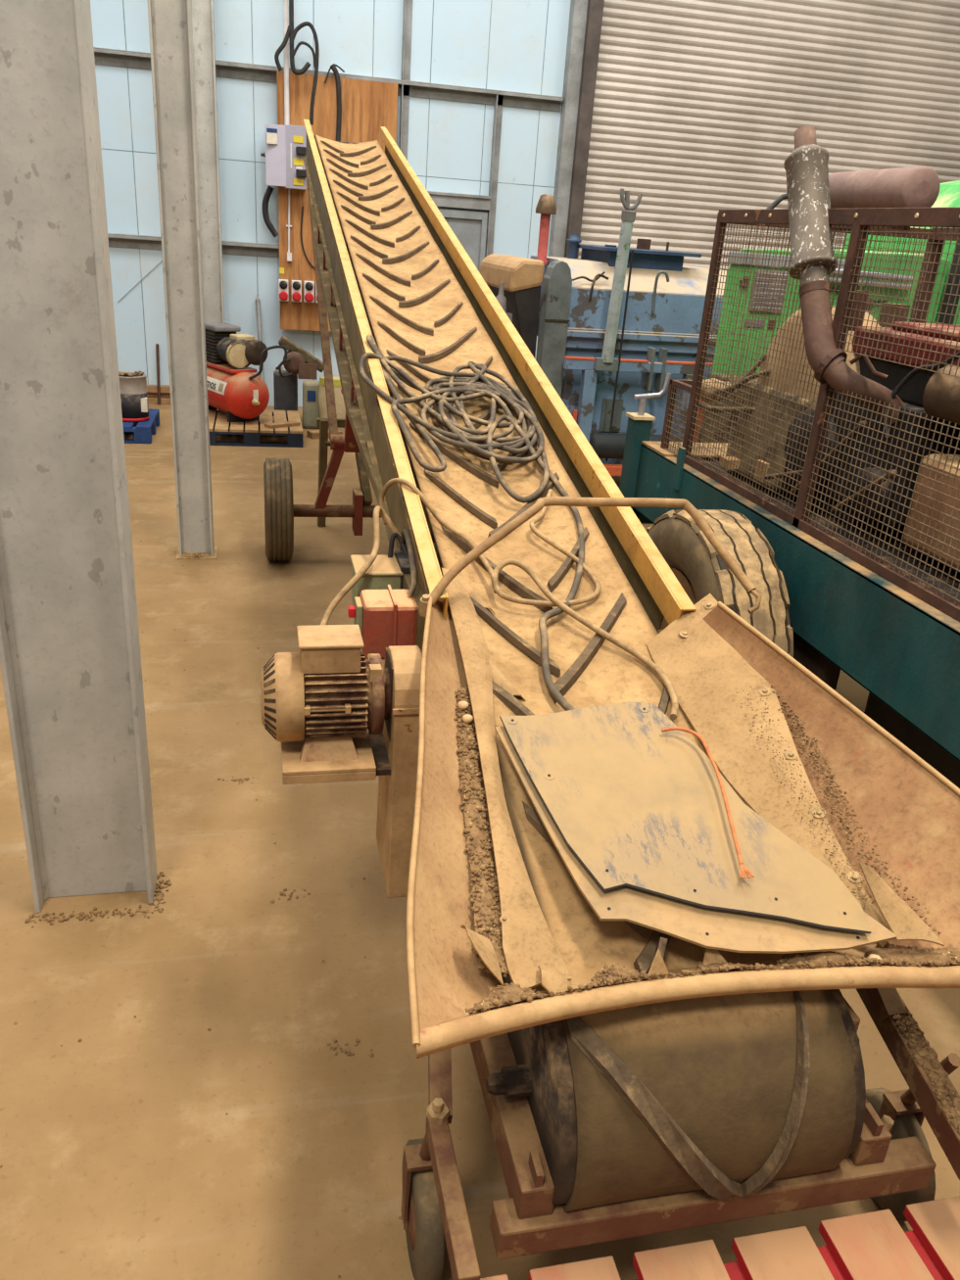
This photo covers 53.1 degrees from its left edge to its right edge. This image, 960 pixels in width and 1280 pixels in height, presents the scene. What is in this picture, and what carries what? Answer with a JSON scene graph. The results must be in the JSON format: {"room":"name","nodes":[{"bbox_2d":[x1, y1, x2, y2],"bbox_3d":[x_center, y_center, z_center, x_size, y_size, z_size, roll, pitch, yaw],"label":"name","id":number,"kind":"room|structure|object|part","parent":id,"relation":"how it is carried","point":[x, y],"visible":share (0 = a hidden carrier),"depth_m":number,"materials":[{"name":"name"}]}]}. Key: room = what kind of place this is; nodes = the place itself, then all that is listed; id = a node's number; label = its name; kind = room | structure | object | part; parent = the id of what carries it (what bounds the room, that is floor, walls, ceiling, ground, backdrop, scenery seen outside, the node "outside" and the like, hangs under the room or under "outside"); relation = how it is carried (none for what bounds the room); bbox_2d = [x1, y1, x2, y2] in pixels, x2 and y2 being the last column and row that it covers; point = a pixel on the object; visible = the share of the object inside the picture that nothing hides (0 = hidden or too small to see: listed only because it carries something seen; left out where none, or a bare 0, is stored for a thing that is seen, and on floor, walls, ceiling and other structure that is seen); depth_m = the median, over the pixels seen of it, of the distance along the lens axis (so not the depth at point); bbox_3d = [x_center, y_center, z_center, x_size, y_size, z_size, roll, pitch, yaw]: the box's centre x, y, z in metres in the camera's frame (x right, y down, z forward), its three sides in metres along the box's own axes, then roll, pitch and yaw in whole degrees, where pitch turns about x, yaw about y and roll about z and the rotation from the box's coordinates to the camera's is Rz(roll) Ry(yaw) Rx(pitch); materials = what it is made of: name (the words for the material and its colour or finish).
{"room":"industrial workshop","nodes":[
{"label":"industrial workshop","id":0,"kind":"room"},
{"bbox_2d":[90,0,570,407],"bbox_3d":[-4.024,-5.799,8.963,10.300,7.000,0.100,-1,24,-13],"label":"wall","id":1,"kind":"structure","parent":0,"point":[504,45],"depth_m":9.78,"materials":[{"name":"metal"}]},
{"bbox_2d":[117,260,162,302],"bbox_3d":[-3.478,-3.741,9.931,0.544,0.505,0.007,-1,24,-13],"label":"wire","id":2,"kind":"object","parent":1,"relation":"attached to","point":[161,260],"visible":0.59,"depth_m":9.93,"materials":[{"name":"grey metal"}]},
{"bbox_2d":[146,384,170,404],"bbox_3d":[-5.990,-2.597,9.815,6.700,0.190,0.088,-1,24,-13],"label":"trim","id":3,"kind":"structure","parent":1,"relation":"attached to","point":[152,390],"depth_m":10.36,"materials":[{"name":"brown wood"}]},
{"bbox_2d":[107,233,279,257],"bbox_3d":[-5.008,-4.009,9.413,8.500,0.130,0.099,-1,24,-13],"label":"trim","id":4,"kind":"structure","parent":1,"relation":"attached to","point":[118,240],"depth_m":9.88,"materials":[{"name":"grey metal"}]},
{"bbox_2d":[94,47,563,111],"bbox_3d":[-4.095,-5.505,8.964,10.150,0.130,0.099,-1,24,-13],"label":"horizontal beam","id":5,"kind":"structure","parent":1,"relation":"attached to","point":[102,56],"depth_m":9.66,"materials":[{"name":"grey metal"}]},
{"bbox_2d":[276,70,397,331],"bbox_3d":[-1.483,-4.454,9.966,1.190,2.410,0.020,-1,24,-13],"label":"plywood panel","id":6,"kind":"object","parent":1,"relation":"attached to","point":[367,106],"visible":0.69,"depth_m":9.69,"materials":[{"name":"brown wood"}]},
{"bbox_2d":[262,186,279,237],"bbox_3d":[-2.142,-4.379,9.823,0.166,0.486,0.071,-1,24,-13],"label":"conduit","id":7,"kind":"object","parent":6,"relation":"attached to","point":[269,189],"visible":1,"depth_m":9.80,"materials":[{"name":"black paint"}]},
{"bbox_2d":[279,267,284,274],"bbox_3d":[-2.078,-3.873,10.071,0.050,0.060,0.004,-1,24,-13],"label":"warning sticker","id":8,"kind":"object","parent":6,"relation":"attached to","point":[281,269],"visible":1,"depth_m":10.07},
{"bbox_2d":[260,124,306,189],"bbox_3d":[-1.954,-4.810,9.564,0.440,0.565,0.220,-1,24,-13],"label":"electrical box","id":9,"kind":"object","parent":6,"relation":"attached to","point":[285,153],"visible":0.94,"depth_m":9.52,"materials":[{"name":"grey paint"}]},
{"bbox_3d":[-2.023,-4.798,9.517,0.206,0.545,0.012,6,23,4],"label":"cabinet door","id":10,"kind":"part","parent":9,"relation":"part of","materials":[{"name":"grey paint"}]},
{"bbox_2d":[283,0,289,124],"bbox_3d":[-1.833,-6.215,9.059,0.050,2.415,0.050,-1,24,-13],"label":"conduit pipe","id":11,"kind":"object","parent":9,"relation":"attached to","point":[285,2],"visible":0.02,"depth_m":9.31,"materials":[{"name":"white plastic"}]},
{"bbox_2d":[274,0,319,125],"bbox_3d":[-1.760,-5.603,9.228,0.421,1.136,0.064,-1,24,-13],"label":"cable bundle","id":12,"kind":"object","parent":9,"relation":"attached to","point":[291,33],"visible":0.99,"depth_m":9.19,"materials":[{"name":"black rubber"}]},
{"bbox_2d":[295,168,306,177],"bbox_3d":[-1.780,-4.654,9.579,0.100,0.070,0.050,-1,24,-13],"label":"switch","id":13,"kind":"object","parent":9,"relation":"attached to","point":[300,172],"depth_m":9.56,"materials":[{"name":"black paint"}]},
{"bbox_2d":[295,145,306,154],"bbox_3d":[-1.766,-4.838,9.501,0.100,0.070,0.050,-1,24,-13],"label":"switch","id":14,"kind":"object","parent":9,"relation":"attached to","point":[300,150],"depth_m":9.48,"materials":[{"name":"black paint"}]},
{"bbox_2d":[278,279,288,301],"bbox_3d":[-2.067,-3.676,10.104,0.104,0.215,0.105,-1,24,-13],"label":"switch","id":15,"kind":"object","parent":6,"relation":"attached to","point":[283,291],"visible":1,"depth_m":10.08,"materials":[{"name":"white plastic"}]},
{"bbox_2d":[285,189,291,261],"bbox_3d":[-1.965,-4.269,9.896,0.060,0.680,0.050,-1,24,-13],"label":"conduit pipe","id":16,"kind":"object","parent":6,"relation":"attached to","point":[289,255],"visible":1,"depth_m":9.91,"materials":[{"name":"white plastic"}]},
{"bbox_2d":[290,280,301,302],"bbox_3d":[-1.934,-3.679,10.134,0.104,0.215,0.105,-1,24,-13],"label":"power socket","id":17,"kind":"object","parent":6,"relation":"attached to","point":[296,285],"visible":1,"depth_m":10.10,"materials":[{"name":"white plastic"}]},
{"bbox_2d":[300,206,314,268],"bbox_3d":[-1.764,-4.179,10.000,0.202,0.601,0.016,-1,24,-13],"label":"cable","id":18,"kind":"object","parent":6,"relation":"attached to","point":[303,207],"visible":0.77,"depth_m":9.98,"materials":[{"name":"brown plastic"}]},
{"bbox_2d":[303,281,314,302],"bbox_3d":[-1.807,-3.682,10.162,0.104,0.215,0.105,-1,24,-13],"label":"switch","id":19,"kind":"object","parent":6,"relation":"attached to","point":[308,286],"visible":1,"depth_m":10.13,"materials":[{"name":"white plastic"}]},
{"bbox_2d":[315,282,317,303],"bbox_3d":[-1.690,-3.684,10.188,0.104,0.215,0.105,-1,24,-13],"label":"power socket","id":20,"kind":"object","parent":6,"relation":"attached to","point":[315,282],"visible":0.12,"depth_m":10.17,"materials":[{"name":"white plastic"}]},
{"bbox_2d":[324,63,344,141],"bbox_3d":[-1.447,-5.325,9.543,0.204,0.690,0.059,-1,24,-13],"label":"cable","id":21,"kind":"object","parent":6,"relation":"hanging from","point":[333,68],"visible":0.91,"depth_m":9.52,"materials":[{"name":"black rubber"}]},
{"bbox_2d":[398,84,409,160],"bbox_3d":[-0.855,-4.125,10.330,0.090,3.285,0.099,-1,24,-13],"label":"trim","id":22,"kind":"structure","parent":1,"relation":"attached to","point":[404,100],"depth_m":9.85,"materials":[{"name":"grey metal"}]},
{"bbox_2d":[401,0,412,80],"bbox_3d":[-0.619,-7.345,8.960,0.090,3.700,0.099,-1,24,-13],"label":"trim","id":23,"kind":"structure","parent":1,"relation":"attached to","point":[407,4],"depth_m":9.56,"materials":[{"name":"grey metal"}]},
{"bbox_2d":[426,190,490,210],"bbox_3d":[-0.369,-4.670,10.191,0.960,0.140,0.119,-1,24,-13],"label":"trim","id":24,"kind":"structure","parent":1,"relation":"attached to","point":[441,199],"depth_m":10.19,"materials":[{"name":"grey metal"}]},
{"bbox_2d":[438,208,487,272],"bbox_3d":[-0.250,-3.614,10.701,0.530,2.140,0.067,-1,24,-13],"label":"door","id":25,"kind":"structure","parent":1,"relation":"in","point":[469,227],"depth_m":10.37,"materials":[{"name":"grey paint"}]},
{"bbox_2d":[484,91,503,257],"bbox_3d":[0.101,-4.145,10.544,0.090,3.285,0.099,-1,24,-13],"label":"trim","id":26,"kind":"structure","parent":1,"relation":"attached to","point":[497,111],"depth_m":10.22,"materials":[{"name":"grey metal"}]},
{"bbox_2d":[547,0,588,257],"bbox_3d":[0.960,-5.854,9.954,0.140,7.000,0.159,-1,24,-13],"label":"steel column","id":27,"kind":"structure","parent":1,"relation":"attached to","point":[578,9],"depth_m":10.07,"materials":[{"name":"grey metal"}]},
{"bbox_2d":[564,0,604,258],"bbox_3d":[1.105,-5.841,9.948,0.140,7.000,0.239,-1,24,-13],"label":"trim","id":28,"kind":"structure","parent":1,"relation":"attached to","point":[594,12],"depth_m":10.00,"materials":[{"name":"grey metal"}]},
{"bbox_2d":[577,0,959,270],"bbox_3d":[4.152,-5.747,10.722,6.180,6.633,0.038,-1,24,-13],"label":"door","id":29,"kind":"structure","parent":1,"relation":"in","point":[699,106],"depth_m":10.44,"materials":[{"name":"beige metal"}]},
{"bbox_2d":[0,403,959,1279],"bbox_3d":[0.349,-0.057,5.312,17.000,0.100,13.400,-1,24,-13],"label":"floor","id":30,"kind":"structure","parent":0,"point":[122,1157],"depth_m":2.57,"materials":[{"name":"concrete"}]},
{"bbox_2d":[0,0,157,912],"bbox_3d":[-1.018,-1.332,2.058,0.334,4.600,0.150,-1,24,-13],"label":"steel column","id":31,"kind":"structure","parent":30,"relation":"on","point":[71,656],"depth_m":2.46,"materials":[{"name":"grey metal"}]},
{"bbox_2d":[24,871,171,927],"bbox_3d":[-1.122,0.811,2.882,0.422,0.012,0.194,-13,28,-35],"label":"debris","id":32,"kind":"object","parent":30,"relation":"on","point":[167,882],"visible":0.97,"depth_m":2.87,"materials":[{"name":"brown soil"}]},
{"bbox_2d":[122,408,159,444],"bbox_3d":[-3.481,-1.990,8.874,0.920,0.150,0.900,-1,24,-13],"label":"wooden pallet","id":33,"kind":"object","parent":30,"relation":"on","point":[143,432],"visible":0.31,"depth_m":8.59,"materials":[{"name":"blue paint"}]},
{"bbox_2d":[118,370,149,422],"bbox_3d":[-3.177,-2.227,8.729,0.310,0.428,0.310,-1,24,-13],"label":"drum","id":34,"kind":"object","parent":33,"relation":"on","point":[132,385],"visible":0.8,"depth_m":8.63,"materials":[{"name":"metal"}]},
{"bbox_2d":[155,343,160,404],"bbox_3d":[-3.438,-2.837,10.271,0.032,0.624,0.120,1,23,-7],"label":"stake","id":35,"kind":"object","parent":30,"relation":"on","point":[157,345],"visible":1,"depth_m":10.26,"materials":[{"name":"brown metal"}]},
{"bbox_2d":[147,0,217,559],"bbox_3d":[-1.515,-3.751,4.584,0.240,7.000,0.240,-1,24,-13],"label":"steel column","id":36,"kind":"structure","parent":30,"relation":"on","point":[169,21],"depth_m":5.29,"materials":[{"name":"grey metal"}]},
{"bbox_3d":[-1.750,-0.553,5.944,0.240,0.035,0.240,-1,24,-13],"label":"plate","id":37,"kind":"part","parent":36,"relation":"part of","materials":[{"name":"grey metal"}]},
{"bbox_2d":[0,532,402,1278],"bbox_3d":[-1.165,0.318,4.036,1.212,0.009,5.197,-1,24,-13],"label":"crumbs","id":38,"kind":"object","parent":30,"relation":"on","point":[357,1040],"visible":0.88,"depth_m":2.49,"materials":[{"name":"soil"}]},
{"bbox_2d":[190,0,224,410],"bbox_3d":[-2.577,-5.670,8.910,0.215,7.000,0.200,-1,24,-13],"label":"steel column","id":39,"kind":"structure","parent":30,"relation":"on","point":[203,23],"depth_m":9.31,"materials":[{"name":"grey metal"}]},
{"bbox_2d":[208,409,303,447],"bbox_3d":[-2.188,-2.046,9.229,0.920,0.150,1.050,-1,24,-13],"label":"wooden pallet","id":40,"kind":"object","parent":30,"relation":"on","point":[218,424],"visible":0.65,"depth_m":8.85,"materials":[{"name":"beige wood"}]},
{"bbox_2d":[204,322,286,422],"bbox_3d":[-2.369,-2.539,9.101,1.135,0.830,0.524,23,29,37],"label":"air compressor","id":41,"kind":"object","parent":40,"relation":"on","point":[233,387],"visible":0.94,"depth_m":8.86,"materials":[{"name":"red paint"}]},
{"bbox_3d":[-2.381,-2.591,9.092,0.260,0.030,0.660,-15,29,-37],"label":"motor mount","id":42,"kind":"part","parent":41,"relation":"part of","materials":[{"name":"red paint"}]},
{"bbox_3d":[-2.272,-2.680,8.924,0.260,0.260,0.330,-15,29,-37],"label":"electric motor","id":43,"kind":"part","parent":41,"relation":"part of","materials":[{"name":"black paint"}]},
{"bbox_3d":[-2.410,-2.401,9.192,0.420,0.420,1.055,-15,29,-37],"label":"tank","id":44,"kind":"part","parent":41,"relation":"part of","materials":[{"name":"red metal"}]},
{"bbox_2d":[229,333,254,341],"bbox_3d":[-2.193,-2.788,8.860,0.180,0.050,0.160,-15,29,-37],"label":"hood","id":45,"kind":"object","parent":41,"relation":"attached to","point":[232,337],"depth_m":8.81,"materials":[{"name":"beige metal"}]},
{"bbox_2d":[264,421,300,428],"bbox_3d":[-1.845,-2.012,8.978,0.333,0.030,0.100,-18,32,-42],"label":"timber offcut","id":46,"kind":"object","parent":40,"relation":"on","point":[286,423],"visible":1,"depth_m":8.94,"materials":[{"name":"brown wood"}]},
{"bbox_2d":[273,365,297,412],"bbox_3d":[-2.006,-2.546,9.923,0.240,0.550,0.200,-1,24,-13],"label":"jerrycan","id":47,"kind":"object","parent":40,"relation":"on","point":[285,389],"visible":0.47,"depth_m":9.82,"materials":[{"name":"grey plastic"}]},
{"bbox_2d":[255,294,266,409],"bbox_3d":[-2.346,-3.067,10.303,0.052,1.176,0.379,-4,24,-20],"label":"rod","id":48,"kind":"object","parent":30,"relation":"on","point":[258,301],"visible":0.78,"depth_m":10.25,"materials":[{"name":"metal"}]},
{"bbox_2d":[302,379,320,428],"bbox_3d":[-1.691,-2.370,9.680,0.180,0.460,0.165,-1,24,-13],"label":"canister","id":49,"kind":"object","parent":30,"relation":"on","point":[310,407],"visible":0.72,"depth_m":9.60,"materials":[{"name":"grey plastic"}]},
{"bbox_2d":[278,335,323,379],"bbox_3d":[-1.779,-2.818,9.600,0.469,0.393,0.216,-1,24,-13],"label":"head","id":50,"kind":"object","parent":49,"relation":"on","point":[299,361],"visible":0.84,"depth_m":9.56},
{"bbox_2d":[306,428,342,439],"bbox_3d":[-1.512,-2.008,9.370,0.316,0.060,0.140,-10,27,-29],"label":"plank","id":51,"kind":"object","parent":30,"relation":"on","point":[312,434],"visible":0.5,"depth_m":9.29,"materials":[{"name":"brown wood"}]},
{"bbox_2d":[318,376,345,433],"bbox_3d":[-1.405,-2.347,9.591,0.410,0.525,0.252,-1,24,-13],"label":"sack","id":52,"kind":"object","parent":30,"relation":"on","point":[339,399],"visible":0.38,"depth_m":9.47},
{"bbox_2d":[479,189,726,476],"bbox_3d":[0.915,-2.238,7.502,1.848,2.270,1.790,-1,24,-13],"label":"machine","id":53,"kind":"object","parent":30,"relation":"on","point":[609,323],"visible":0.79,"depth_m":6.98,"materials":[{"name":"paint"}]},
{"bbox_3d":[0.765,-1.604,7.049,0.095,0.740,0.080,-1,24,-13],"label":"leg","id":54,"kind":"part","parent":53,"relation":"part of","materials":[{"name":"blue paint"}]},
{"bbox_3d":[0.989,-1.692,7.244,0.160,0.240,0.014,-1,24,-13],"label":"access plate","id":55,"kind":"part","parent":53,"relation":"part of","materials":[{"name":"grey metal"}]},
{"bbox_3d":[1.195,-1.260,7.145,1.500,0.070,0.080,-1,24,-13],"label":"rail","id":56,"kind":"part","parent":53,"relation":"part of","materials":[{"name":"orange metal"}]},
{"bbox_3d":[0.989,-1.992,6.835,0.015,1.450,0.027,-14,29,-37],"label":"hanging chain","id":57,"kind":"part","parent":53,"relation":"part of","materials":[{"name":"black paint"}]},
{"bbox_3d":[1.219,-1.752,7.308,1.360,0.870,0.050,-1,24,-13],"label":"panel","id":58,"kind":"part","parent":53,"relation":"part of","materials":[{"name":"blue paint"}]},
{"bbox_3d":[1.275,-1.982,6.989,1.380,0.070,0.060,-1,24,-13],"label":"rail","id":59,"kind":"part","parent":53,"relation":"part of","materials":[{"name":"blue metal"}]},
{"bbox_3d":[1.184,-2.996,7.391,0.740,0.025,0.860,-1,24,-13],"label":"hatch lid","id":60,"kind":"part","parent":53,"relation":"part of","materials":[{"name":"blue metal"}]},
{"bbox_3d":[1.258,-3.040,7.378,0.080,0.075,0.080,-1,24,-13],"label":"hatch knob","id":61,"kind":"part","parent":53,"relation":"part of","materials":[{"name":"brown metal"}]},
{"bbox_3d":[1.233,-1.974,7.000,0.022,0.300,0.110,-1,24,-13],"label":"bracket plate","id":62,"kind":"part","parent":53,"relation":"part of","materials":[{"name":"grey metal"}]},
{"bbox_3d":[1.321,-1.976,7.020,0.022,0.300,0.110,-1,24,-13],"label":"bracket plate","id":63,"kind":"part","parent":53,"relation":"part of","materials":[{"name":"grey metal"}]},
{"bbox_3d":[1.526,-1.621,7.219,0.095,0.740,0.080,-1,24,-13],"label":"leg","id":64,"kind":"part","parent":53,"relation":"part of","materials":[{"name":"brown metal"}]},
{"bbox_2d":[260,119,959,1279],"bbox_3d":[-0.367,-1.361,4.711,1.421,2.675,7.859,-1,24,-13],"label":"conveyor","id":65,"kind":"object","parent":30,"relation":"on","point":[631,1109],"visible":0.95,"depth_m":1.94,"materials":[{"name":"rubber"}]},
{"bbox_2d":[263,655,276,740],"bbox_3d":[-0.472,0.129,2.161,0.027,0.192,0.192,-1,24,-13],"label":"fan grille","id":66,"kind":"object","parent":65,"relation":"attached to","point":[269,669],"depth_m":2.09,"materials":[{"name":"metal"}]},
{"bbox_3d":[-1.060,-1.116,6.471,0.050,0.757,0.150,-4,24,-18],"label":"leg","id":67,"kind":"part","parent":65,"relation":"part of","materials":[{"name":"brown metal"}]},
{"bbox_3d":[-1.072,-2.302,6.502,0.050,1.500,2.325,-1,24,-13],"label":"lift arm","id":68,"kind":"part","parent":65,"relation":"part of"},
{"bbox_3d":[-0.356,0.256,2.227,0.205,0.032,0.230,-1,24,-13],"label":"mounting plate","id":69,"kind":"part","parent":65,"relation":"part of","materials":[{"name":"paint"}]},
{"bbox_3d":[-0.289,0.123,2.201,0.240,0.192,0.198,-1,24,-13],"label":"motor","id":70,"kind":"part","parent":65,"relation":"part of","materials":[{"name":"brown metal"}]},
{"bbox_3d":[-0.879,-1.851,6.232,0.050,1.628,1.475,-4,24,-20],"label":"lift arm","id":71,"kind":"part","parent":65,"relation":"part of"},
{"bbox_3d":[-0.309,-0.059,2.446,0.015,0.085,0.070,-1,24,-13],"label":"box handle","id":72,"kind":"part","parent":65,"relation":"part of","materials":[{"name":"metal"}]},
{"bbox_3d":[-0.759,-1.951,4.992,0.029,1.642,6.453,-1,24,-13],"label":"plate","id":73,"kind":"part","parent":65,"relation":"part of","materials":[{"name":"yellow metal"}]},
{"bbox_3d":[-0.740,-2.087,4.971,0.043,1.595,6.663,-1,24,-13],"label":"rail","id":74,"kind":"part","parent":65,"relation":"part of","materials":[{"name":"yellow paint"}]},
{"bbox_2d":[358,333,584,711],"bbox_3d":[0.007,-0.495,2.899,0.608,0.580,2.059,-1,24,-13],"label":"coiled cable","id":75,"kind":"object","parent":65,"relation":"on","point":[444,391],"visible":1,"depth_m":3.21,"materials":[{"name":"grey rubber"}]},
{"bbox_2d":[379,477,601,606],"bbox_3d":[0.019,-0.299,2.659,0.544,0.216,0.610,-1,24,-13],"label":"cable","id":76,"kind":"object","parent":65,"relation":"on","point":[390,483],"visible":0.91,"depth_m":2.65,"materials":[{"name":"beige rubber"}]},
{"bbox_3d":[-0.133,-1.964,5.132,0.029,1.642,6.453,-1,24,-13],"label":"plate","id":77,"kind":"part","parent":65,"relation":"part of","materials":[{"name":"yellow metal"}]},
{"bbox_3d":[-0.140,-2.081,5.078,0.043,1.610,6.727,-1,24,-13],"label":"rail","id":78,"kind":"part","parent":65,"relation":"part of","materials":[{"name":"yellow paint"}]},
{"bbox_2d":[491,558,678,719],"bbox_3d":[0.261,-0.023,2.341,0.139,0.174,0.656,-17,31,-40],"label":"cable","id":79,"kind":"object","parent":65,"relation":"on","point":[663,677],"visible":1,"depth_m":2.36,"materials":[{"name":"beige rubber"}]},
{"bbox_2d":[453,678,959,1014],"bbox_3d":[0.401,0.320,1.870,1.030,0.296,0.862,-1,24,-13],"label":"debris","id":80,"kind":"object","parent":65,"relation":"in","point":[486,908],"visible":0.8,"depth_m":1.68,"materials":[{"name":"soil"}]},
{"bbox_2d":[457,700,468,710],"bbox_3d":[-0.037,0.141,2.083,0.024,0.019,0.024,-1,24,-13],"label":"pebble","id":81,"kind":"object","parent":80,"relation":"on","point":[463,705],"visible":1,"depth_m":2.07,"materials":[{"name":"stone"}]},
{"bbox_2d":[462,713,473,722],"bbox_3d":[-0.026,0.168,2.048,0.023,0.018,0.023,-1,24,-13],"label":"pebble","id":82,"kind":"object","parent":80,"relation":"on","point":[467,718],"visible":1,"depth_m":2.04,"materials":[{"name":"stone"}]},
{"bbox_2d":[494,726,896,953],"bbox_3d":[0.380,0.353,1.843,0.600,0.141,0.598,-1,24,-13],"label":"sheet","id":83,"kind":"object","parent":80,"relation":"on","point":[706,927],"visible":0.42,"depth_m":1.67,"materials":[{"name":"beige plastic"}]},
{"bbox_2d":[499,701,871,934],"bbox_3d":[0.369,0.329,1.839,0.454,0.145,0.674,-5,25,-22],"label":"plastic sheet","id":84,"kind":"object","parent":83,"relation":"on","point":[640,806],"visible":0.99,"depth_m":1.83,"materials":[{"name":"beige plastic"}]},
{"bbox_2d":[661,726,754,878],"bbox_3d":[0.456,0.301,1.870,0.073,0.097,0.397,-1,24,-13],"label":"twine","id":85,"kind":"object","parent":84,"relation":"on","point":[743,870],"visible":1,"depth_m":1.86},
{"bbox_2d":[866,953,882,965],"bbox_3d":[0.678,0.551,1.651,0.025,0.021,0.025,-1,24,-13],"label":"pebble","id":86,"kind":"object","parent":80,"relation":"on","point":[871,955],"visible":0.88,"depth_m":1.65,"materials":[{"name":"stone"}]},
{"bbox_3d":[0.626,0.730,1.811,0.024,0.230,0.200,-1,24,-13],"label":"bearing plate","id":87,"kind":"part","parent":65,"relation":"part of","materials":[{"name":"brown metal"}]},
{"bbox_2d":[479,1195,959,1279],"bbox_3d":[0.684,1.418,1.285,1.365,0.385,1.090,-1,24,-13],"label":"wooden pallet","id":88,"kind":"object","parent":30,"relation":"on","point":[868,1246],"visible":1,"depth_m":1.64,"materials":[{"name":"red paint"}]},
{"bbox_2d":[618,125,959,788],"bbox_3d":[1.699,-0.457,3.338,1.758,2.360,4.424,-1,24,-13],"label":"trailer","id":89,"kind":"object","parent":30,"relation":"on","point":[834,490],"visible":0.77,"depth_m":3.32,"materials":[{"name":"teal paint"}]},
{"bbox_3d":[0.769,-0.716,4.950,0.090,0.850,0.100,-1,24,-13],"label":"jack post","id":90,"kind":"part","parent":89,"relation":"part of","materials":[{"name":"teal metal"}]},
{"bbox_3d":[1.323,-0.812,5.009,1.100,0.415,0.050,-1,24,-13],"label":"headboard","id":91,"kind":"part","parent":89,"relation":"part of","materials":[{"name":"teal paint"}]},
{"bbox_3d":[0.848,-1.216,4.747,0.178,0.206,0.036,-1,24,-13],"label":"crank handle","id":92,"kind":"part","parent":89,"relation":"part of","materials":[{"name":"silver metal"}]},
{"bbox_3d":[0.984,-1.308,4.234,0.034,1.054,0.035,-1,24,-13],"label":"cage post","id":93,"kind":"part","parent":89,"relation":"part of","materials":[{"name":"brown metal"}]},
{"bbox_3d":[1.245,-0.286,3.183,0.041,0.034,2.800,-1,24,-13],"label":"cage rail","id":94,"kind":"part","parent":89,"relation":"part of","materials":[{"name":"brown metal"}]},
{"bbox_3d":[1.204,-0.897,3.305,0.040,1.054,0.042,-1,24,-13],"label":"cage post","id":95,"kind":"part","parent":89,"relation":"part of","materials":[{"name":"brown metal"}]},
{"bbox_3d":[1.522,-1.782,4.139,1.050,0.042,0.040,-1,24,-13],"label":"cage rail","id":96,"kind":"part","parent":89,"relation":"part of","materials":[{"name":"brown metal"}]},
{"bbox_3d":[1.320,-1.226,2.789,0.056,0.050,2.810,-1,24,-13],"label":"cage rail","id":97,"kind":"part","parent":89,"relation":"part of","materials":[{"name":"brown metal"}]},
{"bbox_3d":[1.389,-0.952,3.782,0.080,0.800,0.060,-1,24,-13],"label":"support post","id":98,"kind":"part","parent":89,"relation":"part of","materials":[{"name":"brown metal"}]},
{"bbox_3d":[1.326,-0.513,3.317,0.031,0.203,0.234,-7,25,-24],"label":"control lever","id":99,"kind":"part","parent":89,"relation":"part of","materials":[{"name":"brown metal"}]},
{"bbox_3d":[1.594,-1.157,3.762,0.080,0.300,0.060,-1,24,-13],"label":"support post","id":100,"kind":"part","parent":89,"relation":"part of","materials":[{"name":"brown metal"}]},
{"bbox_3d":[1.766,0.696,2.598,0.450,0.550,1.960,-1,24,-13],"label":"fuel tank","id":101,"kind":"part","parent":89,"relation":"part of","materials":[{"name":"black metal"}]},
{"bbox_3d":[1.995,-1.330,4.460,0.046,1.054,0.050,-1,24,-13],"label":"cage post","id":102,"kind":"part","parent":89,"relation":"part of","materials":[{"name":"brown metal"}]},
{"bbox_3d":[2.305,-1.246,3.005,0.040,0.050,2.800,-1,24,-13],"label":"cage rail","id":103,"kind":"part","parent":89,"relation":"part of","materials":[{"name":"brown metal"}]},
{"bbox_2d":[701,180,959,442],"bbox_3d":[2.530,-1.722,6.145,2.710,2.600,1.500,-1,24,-13],"label":"machine","id":104,"kind":"object","parent":30,"relation":"on","point":[948,196],"visible":0.25,"depth_m":5.42,"materials":[{"name":"paint"}]},
{"bbox_3d":[1.536,-1.775,5.382,0.120,0.040,0.008,-1,24,-13],"label":"data plate","id":105,"kind":"part","parent":104,"relation":"part of","materials":[{"name":"grey metal"}]},
{"bbox_3d":[1.840,-1.606,6.203,1.356,1.750,1.200,-1,24,-13],"label":"panel","id":106,"kind":"part","parent":104,"relation":"part of","materials":[{"name":"green paint"}]},
{"bbox_3d":[3.184,-1.680,6.455,1.300,1.870,1.250,-1,24,-13],"label":"door panel","id":107,"kind":"part","parent":104,"relation":"part of","materials":[{"name":"green paint"}]},
{"bbox_2d":[909,180,959,229],"bbox_3d":[3.286,-2.810,6.119,1.200,0.480,0.800,-1,24,-13],"label":"hood","id":108,"kind":"object","parent":104,"relation":"attached to","point":[948,196],"depth_m":6.02,"materials":[{"name":"green paint"}]}
]}

